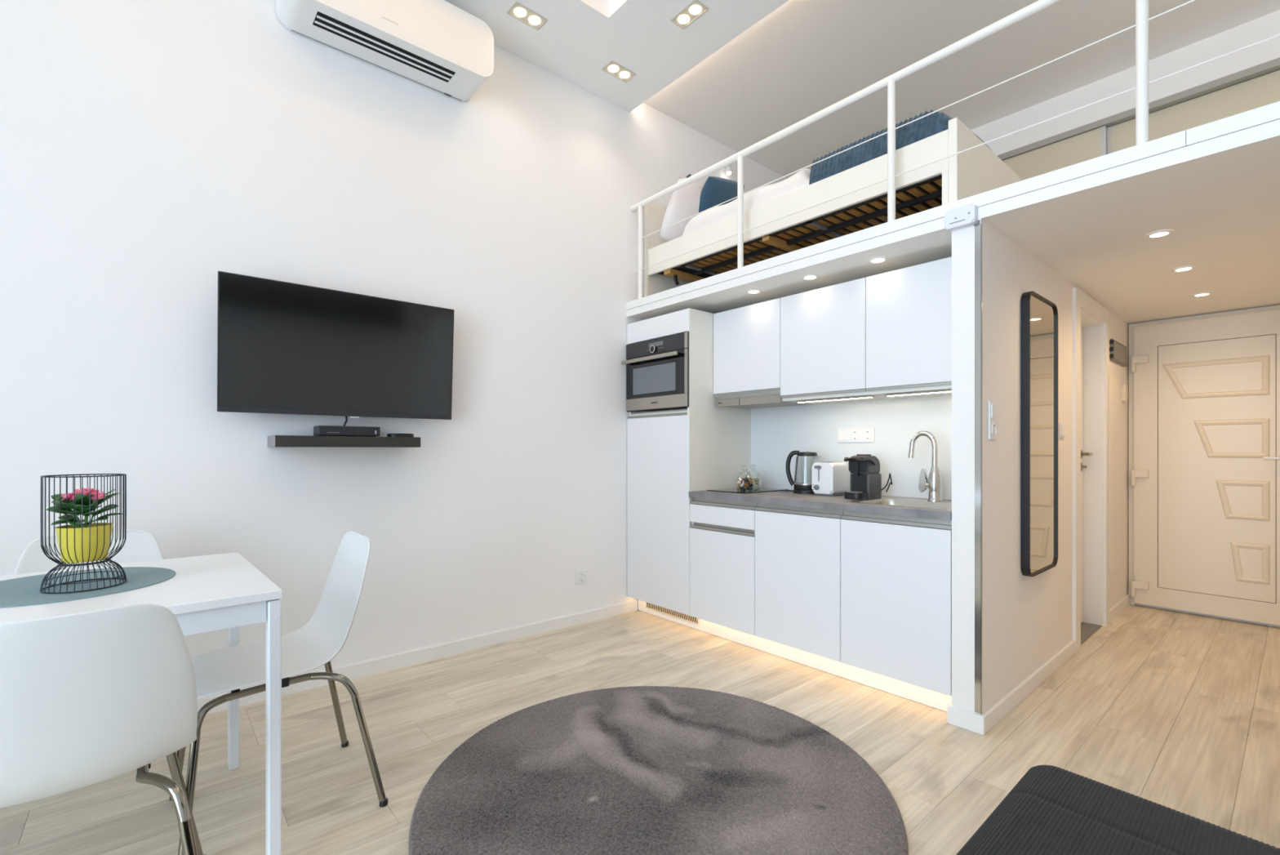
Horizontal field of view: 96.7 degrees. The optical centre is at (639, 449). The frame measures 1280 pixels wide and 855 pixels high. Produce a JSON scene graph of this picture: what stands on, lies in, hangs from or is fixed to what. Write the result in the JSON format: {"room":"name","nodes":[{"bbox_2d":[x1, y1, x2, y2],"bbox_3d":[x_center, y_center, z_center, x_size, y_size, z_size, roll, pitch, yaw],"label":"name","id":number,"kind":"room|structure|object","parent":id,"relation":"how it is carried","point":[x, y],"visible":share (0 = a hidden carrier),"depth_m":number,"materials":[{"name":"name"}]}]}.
{"room":"studio apartment","nodes":[
{"label":"studio apartment","id":0,"kind":"room"},
{"bbox_2d":[0,0,786,676],"bbox_3d":[-0.940,-0.700,3.220,8.070,3.640,0.150,0,0,-41],"label":"wall","id":1,"kind":"structure","parent":0,"point":[150,150],"depth_m":2.63,"materials":[{"name":"white paint"}]},
{"bbox_2d":[217,271,453,426],"bbox_3d":[-1.370,-0.413,2.662,0.980,0.612,0.136,0,0,-41],"label":"television","id":2,"kind":"object","parent":1,"relation":"attached to","point":[283,347],"visible":1,"depth_m":2.56,"materials":[{"name":"black plastic"}]},
{"bbox_2d":[267,435,420,447],"bbox_3d":[-1.352,-0.034,2.634,0.600,0.048,0.200,0,0,-41],"label":"wall shelf","id":3,"kind":"object","parent":1,"relation":"attached to","point":[273,440],"visible":1,"depth_m":2.54,"materials":[{"name":"black wood"}]},
{"bbox_2d":[313,425,380,436],"bbox_3d":[-1.366,-0.082,2.660,0.259,0.048,0.114,0,0,-41],"label":"box","id":4,"kind":"object","parent":3,"relation":"on","point":[318,430],"visible":0.91,"depth_m":2.61,"materials":[{"name":"grey plastic"}]},
{"bbox_2d":[386,433,413,436],"bbox_3d":[-1.159,-0.067,2.758,0.115,0.018,0.085,0,0,-41],"label":"remote control","id":5,"kind":"object","parent":3,"relation":"on","point":[388,434],"visible":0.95,"depth_m":2.72,"materials":[{"name":"black plastic"}]},
{"bbox_2d":[275,0,493,101],"bbox_3d":[-1.184,-2.083,2.725,0.915,0.403,0.271,0,0,-41],"label":"air conditioner","id":6,"kind":"object","parent":1,"relation":"attached to","point":[438,46],"visible":1,"depth_m":2.70,"materials":[{"name":"white plastic"}]},
{"bbox_2d":[312,11,455,82],"bbox_3d":[-1.188,-1.885,2.690,0.613,0.003,0.100,0,0,-41],"label":"outlet","id":7,"kind":"object","parent":6,"relation":"attached to","point":[323,21],"depth_m":2.67,"materials":[{"name":"black"}]},
{"bbox_2d":[197,599,637,714],"bbox_3d":[-1.927,1.064,2.264,5.025,0.072,0.014,0,0,-41],"label":"baseboard","id":8,"kind":"structure","parent":1,"relation":"attached to","point":[377,664],"depth_m":3.01,"materials":[{"name":"white wood"}]},
{"bbox_2d":[575,569,586,584],"bbox_3d":[-0.372,0.808,3.600,0.080,0.080,0.012,0,0,-41],"label":"wall socket","id":9,"kind":"object","parent":1,"relation":"attached to","point":[580,575],"visible":1,"depth_m":3.60,"materials":[{"name":"white plastic"}]},
{"bbox_2d":[722,164,732,175],"bbox_3d":[0.691,-2.204,4.475,0.060,0.112,0.068,0,0,-41],"label":"reading lamp","id":10,"kind":"object","parent":1,"relation":"attached to","point":[728,169],"visible":0.88,"depth_m":4.46,"materials":[{"name":"white plastic"}]},
{"bbox_2d":[444,0,788,112],"bbox_3d":[-0.587,-2.342,0.656,4.965,0.115,4.200,0,0,-41],"label":"ceiling","id":11,"kind":"structure","parent":0,"point":[578,38],"depth_m":3.16,"materials":[{"name":"white paint"}]},
{"bbox_2d":[506,1,547,30],"bbox_3d":[-0.594,-2.283,3.006,0.188,0.004,0.100,0,0,-41],"label":"recessed light","id":12,"kind":"object","parent":11,"relation":"in","point":[520,12],"visible":1,"depth_m":3.00,"materials":[{"name":"beige"}]},
{"bbox_2d":[601,60,635,82],"bbox_3d":[-0.127,-2.283,3.448,0.188,0.004,0.100,0,0,-41],"label":"recessed light","id":13,"kind":"object","parent":11,"relation":"in","point":[612,68],"visible":1,"depth_m":3.44,"materials":[{"name":"beige"}]},
{"bbox_2d":[670,0,708,29],"bbox_3d":[0.260,-2.283,2.994,0.100,0.004,0.188,0,0,-41],"label":"recessed light","id":14,"kind":"object","parent":11,"relation":"in","point":[695,9],"visible":1,"depth_m":2.99,"materials":[{"name":"beige metal"}]},
{"bbox_2d":[0,604,1279,854],"bbox_3d":[0.489,1.130,1.580,7.800,0.060,4.200,0,0,-41],"label":"floor","id":15,"kind":"structure","parent":0,"point":[1177,710],"depth_m":2.19,"materials":[{"name":"brown wood"}]},
{"bbox_2d":[13,528,163,574],"bbox_3d":[-1.752,0.696,1.810,0.487,0.814,0.515,0,0,-41],"label":"dining chair","id":16,"kind":"object","parent":15,"relation":"on","point":[140,545],"visible":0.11,"depth_m":2.02,"materials":[{"name":"white plastic"}]},
{"bbox_2d":[0,603,206,854],"bbox_3d":[-1.180,0.696,1.177,0.487,0.814,0.515,0,0,-41],"label":"dining chair","id":17,"kind":"object","parent":15,"relation":"on","point":[87,698],"visible":1,"depth_m":1.05,"materials":[{"name":"white plastic"}]},
{"bbox_2d":[0,551,282,854],"bbox_3d":[-1.623,0.730,1.306,1.250,0.740,0.730,0,0,-43],"label":"dining table","id":18,"kind":"object","parent":15,"relation":"on","point":[220,591],"visible":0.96,"depth_m":1.45,"materials":[{"name":"white wood"}]},
{"bbox_2d":[0,566,175,607],"bbox_3d":[-1.515,0.358,1.506,0.446,0.003,0.446,0,0,-41],"label":"placemat","id":19,"kind":"object","parent":18,"relation":"on","point":[21,591],"visible":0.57,"depth_m":1.50,"materials":[{"name":"grey fabric"}]},
{"bbox_2d":[39,473,127,593],"bbox_3d":[-1.446,0.211,1.484,0.163,0.289,0.163,0,0,-41],"label":"wire basket","id":20,"kind":"object","parent":19,"relation":"on","point":[45,551],"visible":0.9,"depth_m":1.44,"materials":[{"name":"grey metal"}]},
{"bbox_2d":[46,486,124,563],"bbox_3d":[-1.445,0.193,1.484,0.130,0.190,0.140,0,0,23],"label":"potted plant","id":21,"kind":"object","parent":20,"relation":"in","point":[86,491],"visible":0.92,"depth_m":1.46,"materials":[{"name":"green plant"}]},
{"bbox_2d":[169,530,387,854],"bbox_3d":[-1.131,0.696,1.780,0.515,0.814,0.487,0,0,-41],"label":"dining chair","id":22,"kind":"object","parent":15,"relation":"on","point":[313,646],"visible":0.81,"depth_m":1.78,"materials":[{"name":"white plastic"}]},
{"bbox_2d":[408,685,908,854],"bbox_3d":[0.051,1.088,1.863,1.496,0.023,1.496,0,0,40],"label":"round rug","id":23,"kind":"object","parent":15,"relation":"on","point":[635,770],"visible":1,"depth_m":1.83,"materials":[{"name":"grey carpet"}]},
{"bbox_2d":[626,307,750,615],"bbox_3d":[0.323,0.076,3.813,0.578,1.838,0.587,0,0,-41],"label":"tall cabinet","id":24,"kind":"object","parent":15,"relation":"on","point":[703,446],"visible":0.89,"depth_m":3.57,"materials":[{"name":"white"}]},
{"bbox_2d":[621,331,688,411],"bbox_3d":[0.279,-0.477,3.773,0.580,0.451,0.578,0,0,-41],"label":"oven","id":25,"kind":"object","parent":24,"relation":"in","point":[657,370],"visible":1,"depth_m":3.59,"materials":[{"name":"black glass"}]},
{"bbox_2d":[689,497,757,635],"bbox_3d":[0.672,0.640,3.406,0.578,0.706,0.484,0,0,-41],"label":"base cabinet","id":26,"kind":"object","parent":15,"relation":"on","point":[722,532],"visible":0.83,"depth_m":3.20,"materials":[{"name":"white"}]},
{"bbox_2d":[688,489,951,519],"bbox_3d":[0.989,0.269,3.030,0.585,0.033,1.466,0,0,-41],"label":"countertop","id":27,"kind":"structure","parent":26,"relation":"on","point":[788,498],"depth_m":2.82,"materials":[{"name":"concrete"}]},
{"bbox_2d":[706,486,787,493],"bbox_3d":[0.658,0.249,3.478,0.420,0.006,0.290,0,0,-41],"label":"induction hob","id":28,"kind":"object","parent":27,"relation":"in","point":[762,489],"visible":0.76,"depth_m":3.41,"materials":[{"name":"black glass"}]},
{"bbox_2d":[735,466,753,491],"bbox_3d":[0.619,0.170,3.355,0.108,0.152,0.108,0,0,-41],"label":"glass jar","id":29,"kind":"object","parent":28,"relation":"on","point":[741,467],"visible":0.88,"depth_m":3.34,"materials":[{"name":"clear glass"}]},
{"bbox_2d":[784,450,819,493],"bbox_3d":[0.928,0.130,3.321,0.156,0.245,0.270,0,0,-41],"label":"kettle","id":30,"kind":"object","parent":27,"relation":"on","point":[799,487],"visible":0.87,"depth_m":3.27,"materials":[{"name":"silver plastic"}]},
{"bbox_2d":[811,462,848,496],"bbox_3d":[1.037,0.161,3.122,0.173,0.181,0.128,0,0,-41],"label":"toaster","id":31,"kind":"object","parent":27,"relation":"on","point":[828,478],"visible":0.95,"depth_m":3.08,"materials":[{"name":"white plastic"}]},
{"bbox_2d":[844,453,892,498],"bbox_3d":[1.163,0.138,2.939,0.270,0.224,0.142,0,0,-32],"label":"coffee machine","id":32,"kind":"object","parent":27,"relation":"on","point":[864,468],"visible":1,"depth_m":2.90,"materials":[{"name":"grey plastic"}]},
{"bbox_2d":[844,491,866,498],"bbox_3d":[1.094,0.233,2.889,0.095,0.030,0.096,0,0,-41],"label":"drip tray","id":33,"kind":"object","parent":32,"relation":"on","point":[851,495],"depth_m":2.85,"materials":[{"name":"black plastic"}]},
{"bbox_2d":[843,496,951,528],"bbox_3d":[1.280,0.332,2.660,0.412,0.170,0.497,0,0,-41],"label":"sink","id":34,"kind":"object","parent":27,"relation":"in","point":[882,500],"visible":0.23,"depth_m":2.75,"materials":[{"name":"silver metal"}]},
{"bbox_2d":[907,431,942,501],"bbox_3d":[1.385,0.079,2.771,0.066,0.338,0.153,0,0,-41],"label":"tap","id":35,"kind":"object","parent":27,"relation":"on","point":[934,485],"visible":1,"depth_m":2.73,"materials":[{"name":"silver metal"}]},
{"bbox_2d":[637,599,951,711],"bbox_3d":[0.633,1.047,3.110,0.073,0.102,2.034,0,0,-41],"label":"plinth","id":36,"kind":"object","parent":15,"relation":"on","point":[929,697],"visible":0.66,"depth_m":2.87,"materials":[{"name":"white"}]},
{"bbox_2d":[645,601,699,624],"bbox_3d":[0.199,1.034,3.642,0.007,0.061,0.486,0,0,-41],"label":"floor vent","id":37,"kind":"object","parent":36,"relation":"in","point":[686,619],"depth_m":3.63,"materials":[{"name":"beige paint"}]},
{"bbox_2d":[755,502,843,662],"bbox_3d":[0.992,0.640,3.034,0.578,0.706,0.497,0,0,-41],"label":"base cabinet","id":38,"kind":"object","parent":15,"relation":"on","point":[797,549],"visible":0.73,"depth_m":2.83,"materials":[{"name":"white"}]},
{"bbox_2d":[840,511,951,695],"bbox_3d":[1.312,0.640,2.661,0.578,0.706,0.485,0,0,-41],"label":"base cabinet","id":39,"kind":"object","parent":15,"relation":"on","point":[896,579],"visible":0.77,"depth_m":2.45,"materials":[{"name":"white"}]},
{"bbox_2d":[955,764,1279,854],"bbox_3d":[0.355,0.884,0.162,2.254,0.433,1.026,0,0,-41],"label":"sofa","id":40,"kind":"object","parent":15,"relation":"on","point":[1051,810],"visible":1,"depth_m":1.02,"materials":[{"name":"black fabric"}]},
{"bbox_2d":[750,408,902,497],"bbox_3d":[1.058,0.103,3.479,0.100,1.994,2.060,0,0,-41],"label":"wall","id":41,"kind":"structure","parent":0,"point":[750,408],"depth_m":3.78,"materials":[{"name":"white paint"}]},
{"bbox_2d":[713,297,780,396],"bbox_3d":[0.756,-0.583,3.469,0.367,0.515,0.495,0,0,-41],"label":"upper cabinet","id":42,"kind":"object","parent":41,"relation":"attached to","point":[747,339],"visible":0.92,"depth_m":3.33,"materials":[{"name":"white laminate"}]},
{"bbox_2d":[715,391,810,408],"bbox_3d":[0.749,-0.293,3.451,0.327,0.062,0.475,0,0,-41],"label":"extractor hood","id":43,"kind":"object","parent":42,"relation":"attached to","point":[768,399],"visible":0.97,"depth_m":3.36,"materials":[{"name":"grey metal"}]},
{"bbox_2d":[715,398,739,406],"bbox_3d":[0.536,-0.283,3.461,0.016,0.042,0.183,0,0,-41],"label":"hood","id":44,"kind":"object","parent":43,"relation":"attached to","point":[719,402],"depth_m":3.46,"materials":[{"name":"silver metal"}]},
{"bbox_2d":[780,277,897,404],"bbox_3d":[1.079,-0.554,3.093,0.367,0.572,0.497,0,0,-41],"label":"upper cabinet","id":45,"kind":"object","parent":41,"relation":"attached to","point":[823,330],"visible":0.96,"depth_m":2.96,"materials":[{"name":"white laminate"}]},
{"bbox_2d":[795,395,874,402],"bbox_3d":[1.018,-0.262,3.000,0.030,0.010,0.435,0,0,-41],"label":"light","id":46,"kind":"object","parent":45,"relation":"attached to","point":[868,396],"visible":1,"depth_m":2.97,"materials":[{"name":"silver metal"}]},
{"bbox_2d":[802,396,871,402],"bbox_3d":[1.018,-0.258,3.000,0.016,0.002,0.423,0,0,-41],"label":"diffuser","id":47,"kind":"object","parent":46,"relation":"attached to","point":[847,397],"depth_m":2.98,"materials":[{"name":"beige plastic"}]},
{"bbox_2d":[751,395,951,499],"bbox_3d":[1.212,-0.010,3.222,0.002,0.524,1.466,0,0,-41],"label":"backsplash","id":48,"kind":"structure","parent":41,"relation":"attached to","point":[776,432],"depth_m":3.21,"materials":[{"name":"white glass"}]},
{"bbox_2d":[837,427,874,442],"bbox_3d":[1.216,-0.078,3.206,0.013,0.078,0.215,0,0,-41],"label":"socket plate","id":49,"kind":"object","parent":48,"relation":"attached to","point":[863,434],"visible":1,"depth_m":3.20,"materials":[{"name":"white plastic"}]},
{"bbox_2d":[865,256,951,398],"bbox_3d":[1.394,-0.554,2.725,0.367,0.572,0.472,0,0,-41],"label":"upper cabinet","id":50,"kind":"object","parent":41,"relation":"attached to","point":[908,309],"visible":0.59,"depth_m":2.62,"materials":[{"name":"white laminate"}]},
{"bbox_2d":[885,389,951,396],"bbox_3d":[1.328,-0.262,2.640,0.030,0.010,0.375,0,0,-41],"label":"light","id":51,"kind":"object","parent":50,"relation":"attached to","point":[945,390],"visible":0.64,"depth_m":2.65,"materials":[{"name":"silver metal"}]},
{"bbox_2d":[629,137,1279,324],"bbox_3d":[2.370,-0.941,3.196,2.840,0.094,4.200,0,0,-41],"label":"ceiling","id":52,"kind":"structure","parent":0,"point":[1222,211],"depth_m":2.51,"materials":[{"name":"white paint"}]},
{"bbox_2d":[746,288,761,293],"bbox_3d":[0.644,-0.891,3.218,0.090,0.006,0.090,0,0,-41],"label":"recessed light","id":53,"kind":"object","parent":52,"relation":"in","point":[750,291],"visible":1,"depth_m":3.21,"materials":[{"name":"white"}]},
{"bbox_2d":[800,274,818,279],"bbox_3d":[0.882,-0.891,2.952,0.090,0.006,0.090,0,0,-41],"label":"recessed light","id":54,"kind":"object","parent":52,"relation":"in","point":[808,277],"visible":1,"depth_m":2.95,"materials":[{"name":"white"}]},
{"bbox_2d":[644,117,1022,297],"bbox_3d":[1.034,-1.344,3.458,0.933,0.712,2.002,0,0,-41],"label":"bed","id":55,"kind":"object","parent":52,"relation":"on","point":[978,170],"visible":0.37,"depth_m":2.92,"materials":[{"name":"white wood"}]},
{"bbox_2d":[657,181,942,282],"bbox_3d":[1.031,-1.308,3.462,0.869,0.185,1.920,0,0,-41],"label":"bed slats","id":56,"kind":"object","parent":55,"relation":"attached to","point":[685,269],"visible":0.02,"depth_m":3.09,"materials":[{"name":"brown wood"}]},
{"bbox_2d":[659,176,703,241],"bbox_3d":[0.420,-1.612,3.993,0.621,0.368,0.259,0,0,-39],"label":"pillow","id":57,"kind":"object","parent":56,"relation":"on","point":[684,202],"visible":0.41,"depth_m":3.81,"materials":[{"name":"white fabric"}]},
{"bbox_2d":[698,176,744,213],"bbox_3d":[0.537,-1.685,3.949,0.369,0.308,0.257,0,0,-35],"label":"cushion","id":58,"kind":"object","parent":57,"relation":"on","point":[715,191],"visible":0.36,"depth_m":3.83,"materials":[{"name":"blue fabric"}]},
{"bbox_2d":[682,168,810,235],"bbox_3d":[0.968,-1.449,3.533,0.876,0.194,1.140,0,0,-41],"label":"duvet","id":59,"kind":"object","parent":56,"relation":"on","point":[801,179],"visible":0.23,"depth_m":3.26,"materials":[{"name":"white fabric"}]},
{"bbox_2d":[808,110,989,184],"bbox_3d":[1.461,-1.237,3.013,0.946,0.650,0.692,0,0,-41],"label":"blanket","id":60,"kind":"object","parent":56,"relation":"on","point":[936,122],"visible":0.27,"depth_m":2.71,"materials":[{"name":"blue fabric"}]},
{"bbox_2d":[867,256,888,263],"bbox_3d":[1.121,-0.891,2.683,0.090,0.006,0.090,0,0,-41],"label":"recessed light","id":61,"kind":"object","parent":52,"relation":"in","point":[876,260],"visible":1,"depth_m":2.68,"materials":[{"name":"white plastic"}]},
{"bbox_2d":[626,101,1279,317],"bbox_3d":[1.284,-0.942,2.263,0.023,0.096,4.200,0,0,-41],"label":"beam","id":62,"kind":"structure","parent":52,"relation":"attached to","point":[1260,125],"depth_m":2.09,"materials":[{"name":"white paint"}]},
{"bbox_2d":[944,203,977,231],"bbox_3d":[1.264,-0.913,2.244,0.032,0.074,0.110,0,0,-41],"label":"bracket","id":63,"kind":"object","parent":62,"relation":"attached to","point":[962,216],"visible":1,"depth_m":2.23,"materials":[{"name":"white plastic"}]},
{"bbox_2d":[630,0,1279,298],"bbox_3d":[1.313,-1.321,2.288,0.060,0.666,4.200,0,0,-41],"label":"loft railing","id":64,"kind":"object","parent":52,"relation":"on","point":[1141,25],"visible":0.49,"depth_m":2.50,"materials":[{"name":"white metal"}]},
{"bbox_2d":[997,57,1279,180],"bbox_3d":[3.008,-1.563,3.743,0.089,1.149,4.192,0,0,-41],"label":"wardrobe","id":65,"kind":"object","parent":52,"relation":"on","point":[1256,86],"visible":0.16,"depth_m":3.51,"materials":[{"name":"beige wood"}]},
{"bbox_2d":[1144,229,1173,238],"bbox_3d":[2.151,-0.891,2.360,0.090,0.006,0.090,0,0,-41],"label":"recessed light","id":66,"kind":"object","parent":52,"relation":"in","point":[1159,233],"visible":1,"depth_m":2.36,"materials":[{"name":"white"}]},
{"bbox_2d":[1171,265,1195,271],"bbox_3d":[2.688,-0.891,2.817,0.090,0.006,0.090,0,0,-41],"label":"recessed light","id":67,"kind":"object","parent":52,"relation":"in","point":[1189,267],"visible":1,"depth_m":2.81,"materials":[{"name":"white"}]},
{"bbox_2d":[1191,292,1213,297],"bbox_3d":[3.238,-0.891,3.282,0.090,0.006,0.090,0,0,-41],"label":"recessed light","id":68,"kind":"object","parent":52,"relation":"in","point":[1202,294],"visible":1,"depth_m":3.28,"materials":[{"name":"white"}]},
{"bbox_2d":[644,0,1279,177],"bbox_3d":[0.329,-2.460,1.443,7.380,0.120,4.200,0,0,-41],"label":"ceiling","id":69,"kind":"structure","parent":0,"point":[805,57],"depth_m":3.53,"materials":[{"name":"white paint"}]},
{"bbox_2d":[951,218,1128,715],"bbox_3d":[2.371,0.103,3.179,2.860,1.994,0.107,0,0,-41],"label":"wall","id":70,"kind":"structure","parent":0,"point":[1027,620],"depth_m":2.38,"materials":[{"name":"white paint"}]},
{"bbox_2d":[947,702,984,734],"bbox_3d":[1.312,1.064,2.268,0.094,0.072,0.133,0,0,-41],"label":"baseboard","id":71,"kind":"object","parent":70,"relation":"attached to","point":[961,717],"visible":0.94,"depth_m":2.23,"materials":[{"name":"white wood"}]},
{"bbox_2d":[973,218,982,713],"bbox_3d":[1.315,0.067,2.215,0.010,1.914,0.026,0,0,-41],"label":"trim","id":72,"kind":"structure","parent":70,"relation":"attached to","point":[978,227],"depth_m":2.21,"materials":[{"name":"silver metal"}]},
{"bbox_2d":[987,400,996,439],"bbox_3d":[1.410,-0.115,2.275,0.080,0.152,0.012,0,0,-41],"label":"light switch","id":73,"kind":"object","parent":70,"relation":"attached to","point":[992,406],"visible":1,"depth_m":2.26,"materials":[{"name":"white plastic"}]},
{"bbox_2d":[1020,290,1057,576],"bbox_3d":[1.861,-0.068,2.647,0.448,1.265,0.033,0,0,-41],"label":"wall mirror","id":74,"kind":"object","parent":70,"relation":"attached to","point":[1038,314],"visible":1,"depth_m":2.60,"materials":[{"name":"black mirror"}]},
{"bbox_2d":[1030,294,1055,573],"bbox_3d":[1.858,-0.068,2.650,0.428,1.245,0.025,0,0,-41],"label":"mirror glass","id":75,"kind":"object","parent":74,"relation":"attached to","point":[1042,311],"depth_m":2.64,"materials":[{"name":"clear mirror"}]},
{"bbox_2d":[982,593,1130,733],"bbox_3d":[2.407,1.064,3.130,2.850,0.072,0.014,0,0,-41],"label":"baseboard","id":76,"kind":"structure","parent":70,"relation":"attached to","point":[1003,706],"depth_m":2.59,"materials":[{"name":"white wood"}]},
{"bbox_2d":[1059,422,1065,437],"bbox_3d":[2.175,-0.097,2.932,0.080,0.076,0.012,0,0,-41],"label":"light switch","id":77,"kind":"object","parent":70,"relation":"attached to","point":[1062,425],"visible":1,"depth_m":2.91,"materials":[{"name":"white plastic"}]},
{"bbox_2d":[1072,287,1108,653],"bbox_3d":[2.597,0.115,3.382,0.792,1.970,0.153,0,0,-41],"label":"door","id":78,"kind":"structure","parent":70,"relation":"in","point":[1090,318],"depth_m":3.55,"materials":[{"name":"white wood"}]},
{"bbox_2d":[1108,374,1121,573],"bbox_3d":[3.144,0.163,3.767,0.360,1.275,0.006,0,0,-41],"label":"hatch","id":79,"kind":"object","parent":70,"relation":"attached to","point":[1114,383],"visible":1,"depth_m":3.74,"materials":[{"name":"white paint"}]},
{"bbox_2d":[1109,338,1126,366],"bbox_3d":[3.210,-0.643,3.815,0.478,0.137,0.019,0,0,-41],"label":"air vent","id":80,"kind":"object","parent":70,"relation":"in","point":[1117,354],"visible":1,"depth_m":3.77,"materials":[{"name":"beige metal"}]},
{"bbox_2d":[1121,383,1128,401],"bbox_3d":[3.339,-0.388,3.925,0.090,0.115,0.022,0,0,-41],"label":"door chime","id":81,"kind":"object","parent":70,"relation":"attached to","point":[1124,387],"visible":1,"depth_m":3.90,"materials":[{"name":"beige plastic"}]},
{"bbox_2d":[1080,622,1102,644],"bbox_3d":[2.603,1.097,3.399,0.588,0.004,0.135,0,0,-41],"label":"floor","id":82,"kind":"structure","parent":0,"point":[1087,629],"depth_m":3.45,"materials":[{"name":"beige wood"}]},
{"bbox_2d":[970,9,1279,155],"bbox_3d":[3.011,-2.270,3.746,0.090,0.260,4.200,0,0,-41],"label":"wall","id":83,"kind":"structure","parent":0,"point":[1268,26],"depth_m":3.52,"materials":[{"name":"white paint"}]},
{"bbox_2d":[1131,304,1279,626],"bbox_3d":[3.838,0.103,3.758,0.120,1.994,1.140,0,0,-41],"label":"wall","id":84,"kind":"structure","parent":0,"point":[1277,304],"depth_m":3.76,"materials":[{"name":"white paint"}]},
{"bbox_2d":[1128,305,1279,625],"bbox_3d":[3.752,0.107,3.670,0.125,1.984,0.938,0,0,-41],"label":"door","id":85,"kind":"structure","parent":84,"relation":"in","point":[1204,390],"depth_m":3.73,"materials":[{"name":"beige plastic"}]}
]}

